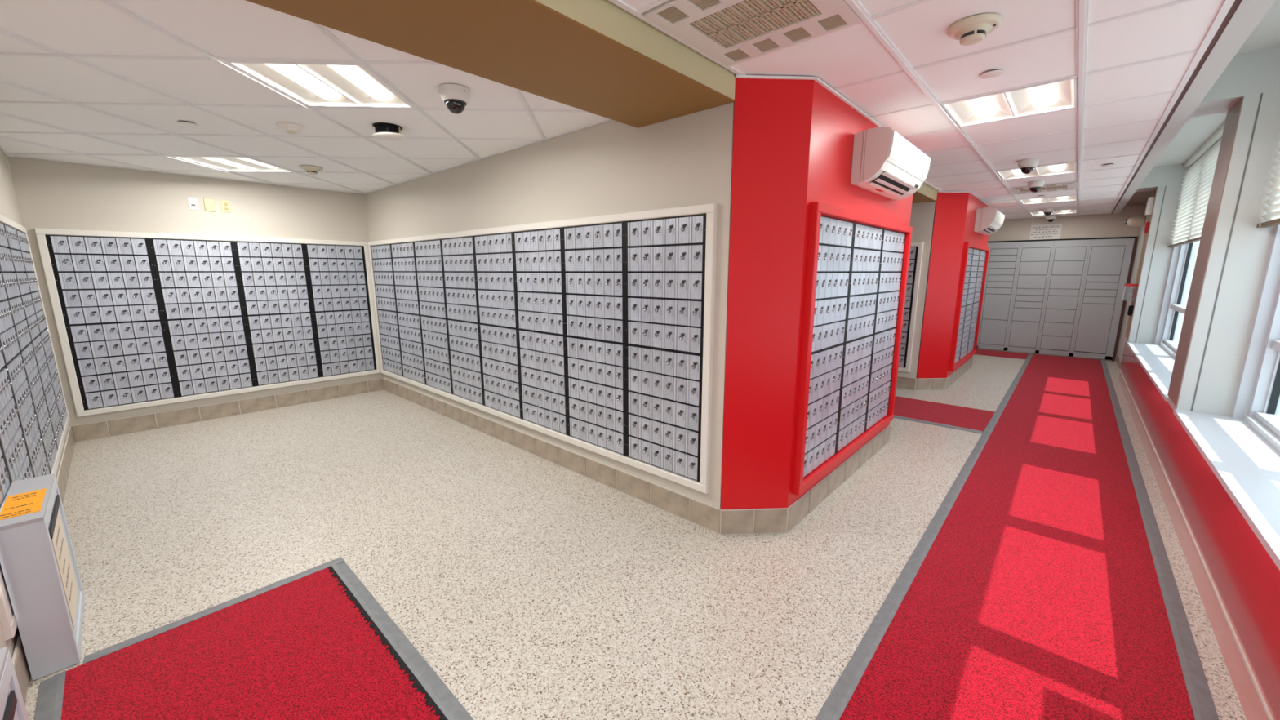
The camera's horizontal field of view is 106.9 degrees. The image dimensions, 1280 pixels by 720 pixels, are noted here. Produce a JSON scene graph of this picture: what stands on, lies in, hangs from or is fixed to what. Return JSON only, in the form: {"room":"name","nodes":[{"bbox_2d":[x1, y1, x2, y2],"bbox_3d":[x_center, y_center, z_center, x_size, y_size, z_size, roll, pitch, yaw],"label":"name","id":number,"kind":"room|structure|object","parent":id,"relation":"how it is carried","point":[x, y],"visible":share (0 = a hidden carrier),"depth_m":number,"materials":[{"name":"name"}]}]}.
{"room":"mail room","nodes":[
{"label":"mail room","id":0,"kind":"room"},
{"bbox_2d":[0,148,69,659],"bbox_3d":[-3.074,-0.357,2.107,5.305,2.900,0.138,9,14,41],"label":"wall","id":1,"kind":"structure","parent":0,"point":[9,209],"depth_m":3.42,"materials":[{"name":"beige paint"}]},
{"bbox_2d":[0,442,13,613],"bbox_3d":[-2.450,0.140,1.731,0.600,1.500,0.025,9,14,41],"label":"mailbox section","id":2,"kind":"object","parent":1,"relation":"attached to","point":[5,482],"visible":0.2,"depth_m":1.90,"materials":[{"name":"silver metal"}]},
{"bbox_2d":[0,342,34,483],"bbox_3d":[-2.894,0.066,2.127,0.600,1.500,0.025,9,14,41],"label":"mailbox section","id":3,"kind":"object","parent":1,"relation":"attached to","point":[12,441],"visible":0.66,"depth_m":2.20,"materials":[{"name":"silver metal"}]},
{"bbox_2d":[0,267,50,477],"bbox_3d":[-3.339,-0.008,2.523,0.600,1.500,0.025,9,14,41],"label":"mailbox section","id":4,"kind":"object","parent":1,"relation":"attached to","point":[9,341],"visible":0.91,"depth_m":2.55,"materials":[{"name":"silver metal"}]},
{"bbox_2d":[0,222,57,471],"bbox_3d":[-3.783,-0.082,2.919,0.600,1.500,0.025,9,14,41],"label":"mailbox section","id":5,"kind":"object","parent":1,"relation":"attached to","point":[11,285],"visible":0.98,"depth_m":2.91,"materials":[{"name":"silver metal"}]},
{"bbox_2d":[4,224,62,448],"bbox_3d":[-4.228,-0.157,3.315,0.600,1.500,0.025,9,14,41],"label":"mailbox section","id":6,"kind":"object","parent":1,"relation":"attached to","point":[12,237],"visible":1,"depth_m":3.29,"materials":[{"name":"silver metal"}]},
{"bbox_2d":[0,214,70,639],"bbox_3d":[-3.564,-0.045,2.717,3.694,1.602,0.034,9,14,41],"label":"trim","id":7,"kind":"structure","parent":1,"relation":"attached to","point":[7,619],"depth_m":2.99,"materials":[{"name":"white paint"}]},
{"bbox_2d":[16,230,67,428],"bbox_3d":[-4.672,-0.231,3.711,0.600,1.500,0.025,9,14,41],"label":"mailbox section","id":8,"kind":"object","parent":1,"relation":"attached to","point":[23,242],"visible":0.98,"depth_m":3.69,"materials":[{"name":"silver metal"}]},
{"bbox_2d":[12,426,75,703],"bbox_3d":[-3.024,0.981,2.418,5.290,0.155,0.011,9,14,41],"label":"baseboard","id":9,"kind":"structure","parent":1,"relation":"attached to","point":[20,661],"depth_m":1.76,"materials":[{"name":"beige tile"}]},
{"bbox_2d":[6,155,383,426],"bbox_3d":[-4.197,-0.875,4.873,0.130,2.900,2.900,9,14,41],"label":"wall","id":10,"kind":"structure","parent":0,"point":[50,194],"depth_m":4.42,"materials":[{"name":"beige paint"}]},
{"bbox_2d":[44,235,177,409],"bbox_3d":[-4.710,-0.336,4.272,0.025,1.500,0.600,9,14,41],"label":"mailbox section","id":11,"kind":"object","parent":10,"relation":"attached to","point":[108,291],"visible":1,"depth_m":4.25,"materials":[{"name":"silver metal"}]},
{"bbox_2d":[186,197,199,210],"bbox_3d":[-4.286,-1.499,4.550,0.012,0.114,0.072,9,14,41],"label":"wall plate","id":12,"kind":"object","parent":10,"relation":"attached to","point":[193,202],"visible":1,"depth_m":4.55,"materials":[{"name":"white"}]},
{"bbox_2d":[148,238,255,396],"bbox_3d":[-4.307,-0.418,4.709,0.025,1.500,0.600,9,14,41],"label":"mailbox section","id":13,"kind":"object","parent":10,"relation":"attached to","point":[198,283],"visible":1,"depth_m":4.69,"materials":[{"name":"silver metal"}]},
{"bbox_2d":[34,227,381,417],"bbox_3d":[-4.107,-0.459,4.928,0.042,1.602,2.494,9,14,41],"label":"trim","id":14,"kind":"structure","parent":10,"relation":"attached to","point":[40,233],"depth_m":4.42,"materials":[{"name":"white paint"}]},
{"bbox_2d":[203,198,215,211],"bbox_3d":[-4.206,-1.514,4.634,0.015,0.114,0.074,9,14,41],"label":"wall plate","id":15,"kind":"object","parent":10,"relation":"attached to","point":[209,204],"visible":1,"depth_m":4.63,"materials":[{"name":"beige"}]},
{"bbox_2d":[220,200,231,212],"bbox_3d":[-4.125,-1.532,4.726,0.010,0.114,0.072,9,14,41],"label":"power outlet","id":16,"kind":"object","parent":10,"relation":"attached to","point":[225,205],"visible":1,"depth_m":4.72,"materials":[{"name":"beige"}]},
{"bbox_2d":[71,377,383,442],"bbox_3d":[-4.127,0.480,5.098,0.011,0.155,2.553,9,14,41],"label":"baseboard","id":17,"kind":"structure","parent":10,"relation":"attached to","point":[110,428],"depth_m":4.85,"materials":[{"name":"beige tile"}]},
{"bbox_2d":[233,241,320,386],"bbox_3d":[-3.904,-0.499,5.146,0.025,1.500,0.600,9,14,41],"label":"mailbox section","id":18,"kind":"object","parent":10,"relation":"attached to","point":[273,277],"visible":1,"depth_m":5.13,"materials":[{"name":"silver metal"}]},
{"bbox_2d":[304,244,376,377],"bbox_3d":[-3.502,-0.581,5.583,0.025,1.500,0.600,9,14,41],"label":"mailbox section","id":19,"kind":"object","parent":10,"relation":"attached to","point":[336,273],"visible":1,"depth_m":5.56,"materials":[{"name":"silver metal"}]},
{"bbox_2d":[0,0,611,194],"bbox_3d":[-2.502,-1.612,3.209,4.387,0.206,2.573,9,14,41],"label":"ceiling","id":20,"kind":"structure","parent":0,"point":[97,82],"depth_m":2.59,"materials":[{"name":"grey"}]},
{"bbox_2d":[177,120,196,126],"bbox_3d":[-2.799,-1.461,2.932,0.092,0.012,0.092,9,14,41],"label":"sprinkler cover","id":21,"kind":"object","parent":20,"relation":"attached to","point":[181,122],"visible":1,"depth_m":2.92,"materials":[{"name":"grey metal"}]},
{"bbox_2d":[169,155,292,172],"bbox_3d":[-3.460,-1.737,4.064,0.592,0.123,0.592,-1,11,-3],"label":"ceiling light","id":22,"kind":"object","parent":20,"relation":"attached to","point":[225,163],"visible":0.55,"depth_m":4.13,"materials":[{"name":"white"}]},
{"bbox_2d":[275,122,305,133],"bbox_3d":[-2.204,-1.456,2.995,0.144,0.043,0.144,0,11,0],"label":"sensor","id":23,"kind":"object","parent":20,"relation":"attached to","point":[291,128],"visible":1,"depth_m":2.96,"materials":[{"name":"white"}]},
{"bbox_2d":[299,165,323,174],"bbox_3d":[-2.905,-1.673,4.198,0.172,0.058,0.172,0,11,2],"label":"smoke detector","id":24,"kind":"object","parent":20,"relation":"attached to","point":[310,170],"visible":1,"depth_m":4.16,"materials":[{"name":"beige plastic"}]},
{"bbox_2d":[222,60,414,108],"bbox_3d":[-1.537,-1.416,2.351,0.592,0.123,0.592,-1,11,-3],"label":"ceiling light","id":25,"kind":"object","parent":20,"relation":"attached to","point":[340,85],"visible":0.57,"depth_m":2.37,"materials":[{"name":"white"}]},
{"bbox_2d":[372,122,405,140],"bbox_3d":[-1.601,-1.450,3.022,0.190,0.072,0.190,-1,11,-3],"label":"hanging cover","id":26,"kind":"object","parent":20,"relation":"attached to","point":[384,131],"visible":1,"depth_m":2.97,"materials":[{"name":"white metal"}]},
{"bbox_2d":[438,84,470,114],"bbox_3d":[-0.934,-1.308,2.401,0.149,0.113,0.147,9,14,41],"label":"dome camera","id":27,"kind":"object","parent":20,"relation":"attached to","point":[456,97],"visible":1,"depth_m":2.36,"materials":[{"name":"white plastic"}]},
{"bbox_2d":[364,74,737,508],"bbox_3d":[-1.359,-0.744,4.175,5.020,2.900,0.128,9,14,41],"label":"wall","id":28,"kind":"structure","parent":0,"point":[609,167],"depth_m":3.04,"materials":[{"name":"beige paint"}]},
{"bbox_2d":[370,244,403,376],"bbox_3d":[-2.978,-0.582,5.590,0.600,1.500,0.025,9,14,41],"label":"mailbox section","id":29,"kind":"object","parent":28,"relation":"attached to","point":[381,255],"visible":1,"depth_m":5.57,"materials":[{"name":"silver metal"}]},
{"bbox_2d":[391,241,426,384],"bbox_3d":[-2.533,-0.508,5.194,0.600,1.500,0.025,9,14,41],"label":"mailbox section","id":30,"kind":"object","parent":28,"relation":"attached to","point":[403,259],"visible":1,"depth_m":5.17,"materials":[{"name":"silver metal"}]},
{"bbox_2d":[413,239,452,394],"bbox_3d":[-2.089,-0.434,4.798,0.600,1.500,0.025,9,14,41],"label":"mailbox section","id":31,"kind":"object","parent":28,"relation":"attached to","point":[428,254],"visible":1,"depth_m":4.78,"materials":[{"name":"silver metal"}]},
{"bbox_2d":[440,235,484,404],"bbox_3d":[-1.644,-0.360,4.401,0.600,1.500,0.025,9,14,41],"label":"mailbox section","id":32,"kind":"object","parent":28,"relation":"attached to","point":[458,253],"visible":1,"depth_m":4.38,"materials":[{"name":"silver metal"}]},
{"bbox_2d":[473,232,521,418],"bbox_3d":[-1.200,-0.286,4.005,0.600,1.500,0.025,9,14,41],"label":"mailbox section","id":33,"kind":"object","parent":28,"relation":"attached to","point":[494,254],"visible":1,"depth_m":3.98,"materials":[{"name":"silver metal"}]},
{"bbox_2d":[512,227,568,435],"bbox_3d":[-0.755,-0.212,3.609,0.600,1.500,0.025,9,14,41],"label":"mailbox section","id":34,"kind":"object","parent":28,"relation":"attached to","point":[538,254],"visible":1,"depth_m":3.58,"materials":[{"name":"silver metal"}]},
{"bbox_2d":[368,202,717,493],"bbox_3d":[-1.421,-0.323,4.204,4.894,1.602,0.042,9,14,41],"label":"trim","id":35,"kind":"structure","parent":28,"relation":"attached to","point":[710,210],"depth_m":2.86,"materials":[{"name":"white paint"}]},
{"bbox_2d":[382,377,720,534],"bbox_3d":[-1.399,0.616,4.369,5.021,0.155,0.011,9,14,41],"label":"baseboard","id":36,"kind":"structure","parent":28,"relation":"attached to","point":[707,516],"depth_m":3.49,"materials":[{"name":"beige tile"}]},
{"bbox_2d":[562,222,626,455],"bbox_3d":[-0.310,-0.138,3.213,0.600,1.500,0.025,9,14,41],"label":"mailbox section","id":37,"kind":"object","parent":28,"relation":"attached to","point":[594,255],"visible":1,"depth_m":3.19,"materials":[{"name":"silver metal"}]},
{"bbox_2d":[624,213,706,482],"bbox_3d":[0.134,-0.063,2.817,0.600,1.500,0.025,9,14,41],"label":"mailbox section","id":38,"kind":"object","parent":28,"relation":"attached to","point":[665,257],"visible":0.99,"depth_m":2.79,"materials":[{"name":"grey metal"}]},
{"bbox_2d":[24,348,1246,719],"bbox_3d":[0.563,0.646,4.957,7.650,0.120,15.000,9,14,41],"label":"floor","id":39,"kind":"structure","parent":0,"point":[534,587],"depth_m":2.53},
{"bbox_2d":[0,646,28,719],"bbox_3d":[-1.313,1.013,0.943,0.565,0.610,0.116,9,14,41],"label":"box","id":40,"kind":"object","parent":39,"relation":"on","point":[12,707],"visible":1,"depth_m":1.08,"materials":[{"name":"white metal"}]},
{"bbox_2d":[0,473,84,680],"bbox_3d":[-2.408,0.840,1.920,0.565,0.612,0.116,9,14,41],"label":"box","id":41,"kind":"object","parent":39,"relation":"on","point":[37,560],"visible":1,"depth_m":1.76,"materials":[{"name":"white metal"}]},
{"bbox_2d":[0,492,36,517],"bbox_3d":[-2.362,0.551,1.802,0.228,0.001,0.073,9,14,41],"label":"print","id":42,"kind":"object","parent":41,"relation":"on","point":[36,492],"depth_m":1.77},
{"bbox_2d":[55,524,72,600],"bbox_3d":[-2.357,0.825,1.943,0.224,0.258,0.001,9,14,41],"label":"print","id":43,"kind":"object","parent":41,"relation":"attached to","point":[59,524],"depth_m":1.94},
{"bbox_2d":[34,556,473,719],"bbox_3d":[-1.085,1.244,1.405,2.234,0.011,0.994,9,14,41],"label":"entrance mat","id":44,"kind":"object","parent":39,"relation":"on","point":[314,643],"visible":1,"depth_m":1.80,"materials":[{"name":"red carpet"}]},
{"bbox_2d":[893,395,994,434],"bbox_3d":[1.623,0.309,6.402,5.030,0.010,0.920,9,14,41],"label":"mat","id":45,"kind":"object","parent":39,"relation":"on","point":[957,417],"visible":0.39,"depth_m":4.99,"materials":[{"name":"red carpet"}]},
{"bbox_2d":[976,241,1021,350],"bbox_3d":[6.697,-1.187,8.908,0.500,1.990,0.026,9,14,41],"label":"locker","id":46,"kind":"object","parent":39,"relation":"on","point":[1003,257],"visible":0.94,"depth_m":8.88,"materials":[{"name":"grey"}]},
{"bbox_2d":[974,349,1028,359],"bbox_3d":[6.535,-0.116,8.678,0.860,0.008,0.690,9,14,41],"label":"mat","id":47,"kind":"object","parent":39,"relation":"on","point":[980,352],"visible":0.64,"depth_m":8.63,"materials":[{"name":"red carpet"}]},
{"bbox_2d":[814,353,1218,719],"bbox_3d":[2.612,0.936,3.053,1.008,0.010,14.500,9,14,41],"label":"carpet runner","id":48,"kind":"object","parent":39,"relation":"on","point":[1042,585],"visible":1,"depth_m":2.21,"materials":[{"name":"red carpet"}]},
{"bbox_2d":[1005,240,1054,353],"bbox_3d":[7.051,-1.128,8.593,0.455,1.990,0.026,9,14,41],"label":"locker","id":49,"kind":"object","parent":39,"relation":"on","point":[1034,262],"visible":1,"depth_m":8.58,"materials":[{"name":"grey"}]},
{"bbox_2d":[1036,239,1090,355],"bbox_3d":[7.390,-1.072,8.290,0.462,1.990,0.026,9,14,41],"label":"locker","id":50,"kind":"object","parent":39,"relation":"on","point":[1069,257],"visible":1,"depth_m":8.28,"materials":[{"name":"grey"}]},
{"bbox_2d":[1071,238,1134,359],"bbox_3d":[7.752,-1.011,7.968,0.515,1.990,0.026,9,14,41],"label":"locker","id":51,"kind":"object","parent":39,"relation":"on","point":[1108,260],"visible":1,"depth_m":7.95,"materials":[{"name":"grey"}]},
{"bbox_2d":[720,75,912,509],"bbox_3d":[1.335,-0.320,3.243,0.286,2.410,2.315,9,14,41],"label":"wall","id":52,"kind":"structure","parent":0,"point":[793,135],"depth_m":2.50,"materials":[{"name":"red paint"}]},
{"bbox_2d":[245,0,736,128],"bbox_3d":[-0.632,-1.408,1.536,0.644,0.583,2.553,9,14,41],"label":"beam","id":53,"kind":"structure","parent":52,"relation":"attached to","point":[597,57],"depth_m":1.76,"materials":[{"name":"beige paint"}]},
{"bbox_2d":[720,507,787,535],"bbox_3d":[0.651,0.926,2.715,0.387,0.155,0.011,-1,11,-3],"label":"baseboard","id":54,"kind":"structure","parent":52,"relation":"attached to","point":[749,521],"depth_m":2.71,"materials":[{"name":"beige tile"}]},
{"bbox_2d":[803,215,854,477],"bbox_3d":[1.113,-0.068,2.840,0.025,1.500,0.600,9,14,41],"label":"mailbox section","id":55,"kind":"object","parent":52,"relation":"attached to","point":[836,236],"visible":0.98,"depth_m":2.84,"materials":[{"name":"grey metal"}]},
{"bbox_2d":[786,424,890,533],"bbox_3d":[1.531,0.785,3.466,0.011,0.155,2.030,9,14,41],"label":"baseboard","id":56,"kind":"structure","parent":52,"relation":"attached to","point":[805,504],"depth_m":3.22,"materials":[{"name":"beige tile"}]},
{"bbox_2d":[791,201,912,495],"bbox_3d":[1.522,-0.148,3.271,0.060,1.608,1.900,9,14,41],"label":"trim","id":57,"kind":"structure","parent":52,"relation":"attached to","point":[817,209],"depth_m":2.68,"materials":[{"name":"red paint"}]},
{"bbox_2d":[835,222,883,453],"bbox_3d":[1.516,-0.149,3.276,0.025,1.500,0.600,9,14,41],"label":"mailbox section","id":58,"kind":"object","parent":52,"relation":"attached to","point":[867,240],"visible":1,"depth_m":3.25,"materials":[{"name":"grey metal"}]},
{"bbox_2d":[865,228,906,431],"bbox_3d":[1.919,-0.231,3.713,0.025,1.500,0.600,9,14,41],"label":"mailbox section","id":59,"kind":"object","parent":52,"relation":"attached to","point":[893,242],"visible":1,"depth_m":3.68,"materials":[{"name":"grey metal"}]},
{"bbox_2d":[850,126,930,200],"bbox_3d":[1.631,-1.233,3.044,0.214,0.296,0.903,9,14,41],"label":"air conditioner","id":60,"kind":"object","parent":52,"relation":"attached to","point":[885,163],"visible":1,"depth_m":2.79,"materials":[{"name":"white plastic"}]},
{"bbox_2d":[897,190,937,384],"bbox_3d":[1.672,-1.359,7.459,5.015,2.900,0.120,9,14,41],"label":"wall","id":61,"kind":"structure","parent":0,"point":[922,214],"depth_m":5.78,"materials":[{"name":"beige paint"}]},
{"bbox_2d":[896,376,916,390],"bbox_3d":[1.691,0.010,7.607,4.866,0.155,0.011,9,14,41],"label":"baseboard","id":62,"kind":"structure","parent":61,"relation":"attached to","point":[907,383],"depth_m":6.07,"materials":[{"name":"beige tile"}]},
{"bbox_2d":[897,246,918,367],"bbox_3d":[3.162,-0.678,6.098,0.600,1.500,0.025,9,14,41],"label":"mailbox section","id":63,"kind":"object","parent":61,"relation":"attached to","point":[913,250],"visible":0.16,"depth_m":5.92,"materials":[{"name":"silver metal"}]},
{"bbox_2d":[897,242,924,372],"bbox_3d":[3.163,-0.678,6.099,0.694,1.602,0.042,9,14,41],"label":"trim","id":64,"kind":"structure","parent":61,"relation":"attached to","point":[920,245],"depth_m":5.87,"materials":[{"name":"white paint"}]},
{"bbox_2d":[608,0,1235,219],"bbox_3d":[2.159,-1.592,2.963,1.695,0.206,14.650,9,14,41],"label":"ceiling","id":65,"kind":"structure","parent":0,"point":[1131,60],"depth_m":2.27,"materials":[{"name":"grey"}]},
{"bbox_2d":[643,0,862,66],"bbox_3d":[0.421,-1.292,1.752,0.580,0.061,0.580,9,14,41],"label":"ceiling vent","id":66,"kind":"object","parent":65,"relation":"in","point":[731,32],"visible":0.99,"depth_m":1.78,"materials":[{"name":"white plastic"}]},
{"bbox_2d":[688,0,822,48],"bbox_3d":[0.421,-1.270,1.756,0.419,0.012,0.274,9,14,41],"label":"grille","id":67,"kind":"object","parent":66,"relation":"attached to","point":[738,23],"depth_m":1.77,"materials":[{"name":"beige plastic"}]},
{"bbox_2d":[946,13,1001,45],"bbox_3d":[1.281,-1.255,1.824,0.172,0.058,0.172,9,14,41],"label":"smoke detector","id":68,"kind":"object","parent":65,"relation":"attached to","point":[971,30],"visible":1,"depth_m":1.79,"materials":[{"name":"beige plastic"}]},
{"bbox_2d":[979,69,1003,78],"bbox_3d":[1.671,-1.361,2.255,0.092,0.012,0.092,9,14,41],"label":"sprinkler cover","id":69,"kind":"object","parent":65,"relation":"attached to","point":[992,73],"visible":1,"depth_m":2.24,"materials":[{"name":"grey metal"}]},
{"bbox_2d":[939,76,1078,127],"bbox_3d":[2.101,-1.504,2.685,0.592,0.123,0.592,9,14,41],"label":"ceiling light","id":70,"kind":"object","parent":65,"relation":"attached to","point":[1060,95],"visible":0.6,"depth_m":2.73,"materials":[{"name":"white"}]},
{"bbox_2d":[1017,158,1039,173],"bbox_3d":[3.312,-1.647,4.052,0.142,0.108,0.140,9,14,41],"label":"dome camera","id":71,"kind":"object","parent":65,"relation":"attached to","point":[1026,166],"visible":1,"depth_m":4.01,"materials":[{"name":"white plastic"}]},
{"bbox_2d":[1027,180,1044,192],"bbox_3d":[4.176,-1.825,5.007,0.142,0.108,0.140,9,14,41],"label":"dome camera","id":72,"kind":"object","parent":65,"relation":"attached to","point":[1034,186],"visible":1,"depth_m":4.97,"materials":[{"name":"white plastic"}]},
{"bbox_2d":[995,161,1078,180],"bbox_3d":[3.746,-1.838,4.470,0.592,0.123,0.592,9,14,41],"label":"ceiling light","id":73,"kind":"object","parent":65,"relation":"attached to","point":[1069,167],"visible":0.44,"depth_m":4.56,"materials":[{"name":"white"}]},
{"bbox_2d":[1008,181,1077,194],"bbox_3d":[4.569,-1.969,5.369,0.580,0.061,0.580,9,14,41],"label":"ceiling vent","id":74,"kind":"object","parent":65,"relation":"in","point":[1068,185],"visible":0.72,"depth_m":5.36,"materials":[{"name":"white plastic"}]},
{"bbox_2d":[1019,185,1067,191],"bbox_3d":[4.569,-1.947,5.373,0.419,0.012,0.274,9,14,41],"label":"grille","id":75,"kind":"object","parent":74,"relation":"attached to","point":[1058,187],"depth_m":5.38,"materials":[{"name":"beige plastic"}]},
{"bbox_2d":[1019,195,1077,204],"bbox_3d":[5.392,-2.172,6.254,0.592,0.123,0.592,9,14,41],"label":"ceiling light","id":76,"kind":"object","parent":65,"relation":"attached to","point":[1064,198],"visible":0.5,"depth_m":6.37,"materials":[{"name":"white"}]},
{"bbox_2d":[1042,207,1054,215],"bbox_3d":[6.110,-2.218,7.104,0.142,0.108,0.140,9,14,41],"label":"dome camera","id":77,"kind":"object","parent":65,"relation":"attached to","point":[1046,211],"visible":1,"depth_m":7.07,"materials":[{"name":"white plastic"}]},
{"bbox_2d":[1028,208,1077,215],"bbox_3d":[6.626,-2.423,7.592,0.592,0.123,0.592,9,14,41],"label":"ceiling light","id":78,"kind":"object","parent":65,"relation":"attached to","point":[1064,211],"visible":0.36,"depth_m":7.71,"materials":[{"name":"white"}]},
{"bbox_2d":[916,191,991,378],"bbox_3d":[4.391,-0.941,6.557,0.286,2.410,2.355,9,14,41],"label":"wall","id":79,"kind":"structure","parent":0,"point":[955,211],"depth_m":5.81,"materials":[{"name":"red paint"}]},
{"bbox_2d":[911,182,937,203],"bbox_3d":[2.514,-2.047,4.947,0.644,0.583,2.210,9,14,41],"label":"beam","id":80,"kind":"structure","parent":79,"relation":"attached to","point":[926,193],"depth_m":5.32,"materials":[{"name":"beige paint"}]},
{"bbox_2d":[915,377,946,390],"bbox_3d":[3.695,0.308,6.016,0.390,0.155,0.011,-1,11,-4],"label":"baseboard","id":81,"kind":"structure","parent":79,"relation":"attached to","point":[924,384],"depth_m":6.01,"materials":[{"name":"beige tile"}]},
{"bbox_2d":[945,356,973,390],"bbox_3d":[4.588,0.165,6.781,0.011,0.155,2.065,9,14,41],"label":"baseboard","id":82,"kind":"structure","parent":79,"relation":"attached to","point":[966,366],"depth_m":6.63,"materials":[{"name":"beige tile"}]},
{"bbox_2d":[954,247,973,363],"bbox_3d":[4.199,-0.694,6.186,0.025,1.500,0.600,9,14,41],"label":"mailbox section","id":83,"kind":"object","parent":79,"relation":"attached to","point":[971,250],"visible":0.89,"depth_m":6.25,"materials":[{"name":"grey metal"}]},
{"bbox_2d":[948,242,989,371],"bbox_3d":[4.608,-0.775,6.618,0.060,1.608,1.900,9,14,41],"label":"trim","id":84,"kind":"structure","parent":79,"relation":"attached to","point":[953,366],"depth_m":6.04,"materials":[{"name":"red paint"}]},
{"bbox_2d":[960,248,980,359],"bbox_3d":[4.602,-0.776,6.623,0.025,1.500,0.600,9,14,41],"label":"mailbox section","id":85,"kind":"object","parent":79,"relation":"attached to","point":[975,257],"visible":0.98,"depth_m":6.61,"materials":[{"name":"grey metal"}]},
{"bbox_2d":[967,250,986,353],"bbox_3d":[5.005,-0.858,7.060,0.025,1.500,0.600,9,14,41],"label":"mailbox section","id":86,"kind":"object","parent":79,"relation":"attached to","point":[983,254],"visible":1,"depth_m":7.04,"materials":[{"name":"grey metal"}]},
{"bbox_2d":[973,207,1004,235],"bbox_3d":[4.720,-1.860,6.394,0.214,0.296,0.903,9,14,41],"label":"air conditioner","id":87,"kind":"object","parent":79,"relation":"attached to","point":[988,220],"visible":1,"depth_m":6.11,"materials":[{"name":"white plastic"}]},
{"bbox_2d":[976,204,1144,360],"bbox_3d":[7.387,-1.519,8.318,2.510,2.900,0.128,9,14,41],"label":"wall","id":88,"kind":"structure","parent":0,"point":[1095,225],"depth_m":8.02,"materials":[{"name":"beige paint"}]},
{"bbox_2d":[1029,223,1062,239],"bbox_3d":[7.123,-2.250,8.333,0.414,0.256,0.004,9,14,41],"label":"wall sign","id":89,"kind":"object","parent":88,"relation":"attached to","point":[1037,232],"visible":1,"depth_m":8.33,"materials":[{"name":"white paper"}]},
{"bbox_2d":[1031,226,1059,237],"bbox_3d":[7.116,-2.252,8.337,0.367,0.178,0.001,9,14,41],"label":"print","id":90,"kind":"object","parent":89,"relation":"attached to","point":[1051,226],"depth_m":8.33},
{"bbox_2d":[987,236,1135,242],"bbox_3d":[7.224,-2.090,8.251,1.955,0.022,0.031,9,14,41],"label":"trim","id":91,"kind":"structure","parent":88,"relation":"attached to","point":[1115,237],"depth_m":8.15,"materials":[{"name":"black metal"}]},
{"bbox_2d":[1111,236,1137,361],"bbox_3d":[7.954,-0.979,7.782,0.032,2.034,0.036,9,14,41],"label":"trim","id":92,"kind":"structure","parent":88,"relation":"attached to","point":[1135,237],"depth_m":7.77,"materials":[{"name":"red"}]},
{"bbox_2d":[1115,203,1146,365],"bbox_3d":[7.503,-1.253,6.893,0.390,2.900,1.820,9,14,41],"label":"wall","id":93,"kind":"structure","parent":0,"point":[1142,228],"depth_m":7.45,"materials":[{"name":"grey paint"}]},
{"bbox_2d":[1120,215,1147,362],"bbox_3d":[7.201,-1.107,6.884,0.010,2.343,0.500,9,14,41],"label":"trim","id":94,"kind":"structure","parent":93,"relation":"attached to","point":[1124,339],"depth_m":7.07,"materials":[{"name":"grey paint"}]},
{"bbox_2d":[1124,216,1146,226],"bbox_3d":[7.388,-2.066,7.081,0.228,0.152,0.152,9,14,41],"label":"emergency light","id":95,"kind":"object","parent":93,"relation":"attached to","point":[1135,221],"visible":0.95,"depth_m":7.03,"materials":[{"name":"beige plastic"}]},
{"bbox_2d":[1118,0,1279,719],"bbox_3d":[3.102,-0.396,2.317,0.660,2.900,14.652,9,14,41],"label":"wall","id":96,"kind":"structure","parent":0,"point":[1233,253],"depth_m":2.92,"materials":[{"name":"red paint"}]},
{"bbox_2d":[1121,283,1137,300],"bbox_3d":[6.490,-0.899,6.288,0.117,0.218,0.180,9,14,41],"label":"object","id":97,"kind":"object","parent":96,"relation":"attached to","point":[1134,291],"visible":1,"depth_m":6.23,"materials":[{"name":"red plastic"}]},
{"bbox_2d":[1124,194,1153,337],"bbox_3d":[6.621,-1.223,6.298,0.016,1.860,0.036,9,14,41],"label":"conduit","id":98,"kind":"object","parent":96,"relation":"attached to","point":[1148,218],"visible":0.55,"depth_m":6.29,"materials":[{"name":"beige"}]},
{"bbox_2d":[1144,196,1155,215],"bbox_3d":[6.486,-1.957,6.038,0.054,0.210,0.120,9,14,41],"label":"controller","id":99,"kind":"object","parent":96,"relation":"attached to","point":[1150,201],"visible":1,"depth_m":6.00,"materials":[{"name":"white"}]},
{"bbox_2d":[1126,241,1195,400],"bbox_3d":[5.307,-0.989,4.553,0.410,2.158,3.770,9,14,41],"label":"window","id":100,"kind":"structure","parent":96,"relation":"in","point":[1157,359],"depth_m":5.77,"materials":[{"name":"silver metal"}]},
{"bbox_2d":[1111,0,1275,213],"bbox_3d":[2.821,-1.627,2.346,0.102,0.490,14.650,9,14,41],"label":"trim","id":101,"kind":"structure","parent":96,"relation":"attached to","point":[1243,16],"depth_m":2.28,"materials":[{"name":"grey paint"}]},
{"bbox_2d":[1119,368,1273,719],"bbox_3d":[2.404,1.001,1.966,0.006,0.010,12.820,9,14,41],"label":"trim","id":102,"kind":"structure","parent":96,"relation":"attached to","point":[1249,669],"depth_m":2.00,"materials":[{"name":"beige tile"}]},
{"bbox_2d":[1168,124,1224,247],"bbox_3d":[5.314,-1.621,4.429,0.042,0.980,3.746,9,14,41],"label":"window blind","id":103,"kind":"object","parent":96,"relation":"attached to","point":[1197,180],"visible":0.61,"depth_m":4.89,"materials":[{"name":"white"}]},
{"bbox_2d":[1173,224,1279,570],"bbox_3d":[2.497,-0.418,1.505,0.410,2.158,3.780,9,14,41],"label":"window","id":104,"kind":"structure","parent":96,"relation":"in","point":[1242,449],"depth_m":2.73,"materials":[{"name":"silver metal"}]},
{"bbox_2d":[1256,133,1279,227],"bbox_3d":[2.485,-1.038,1.400,0.042,1.010,3.756,9,14,41],"label":"window blind","id":105,"kind":"object","parent":96,"relation":"attached to","point":[1272,218],"visible":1,"depth_m":2.74,"materials":[{"name":"white"}]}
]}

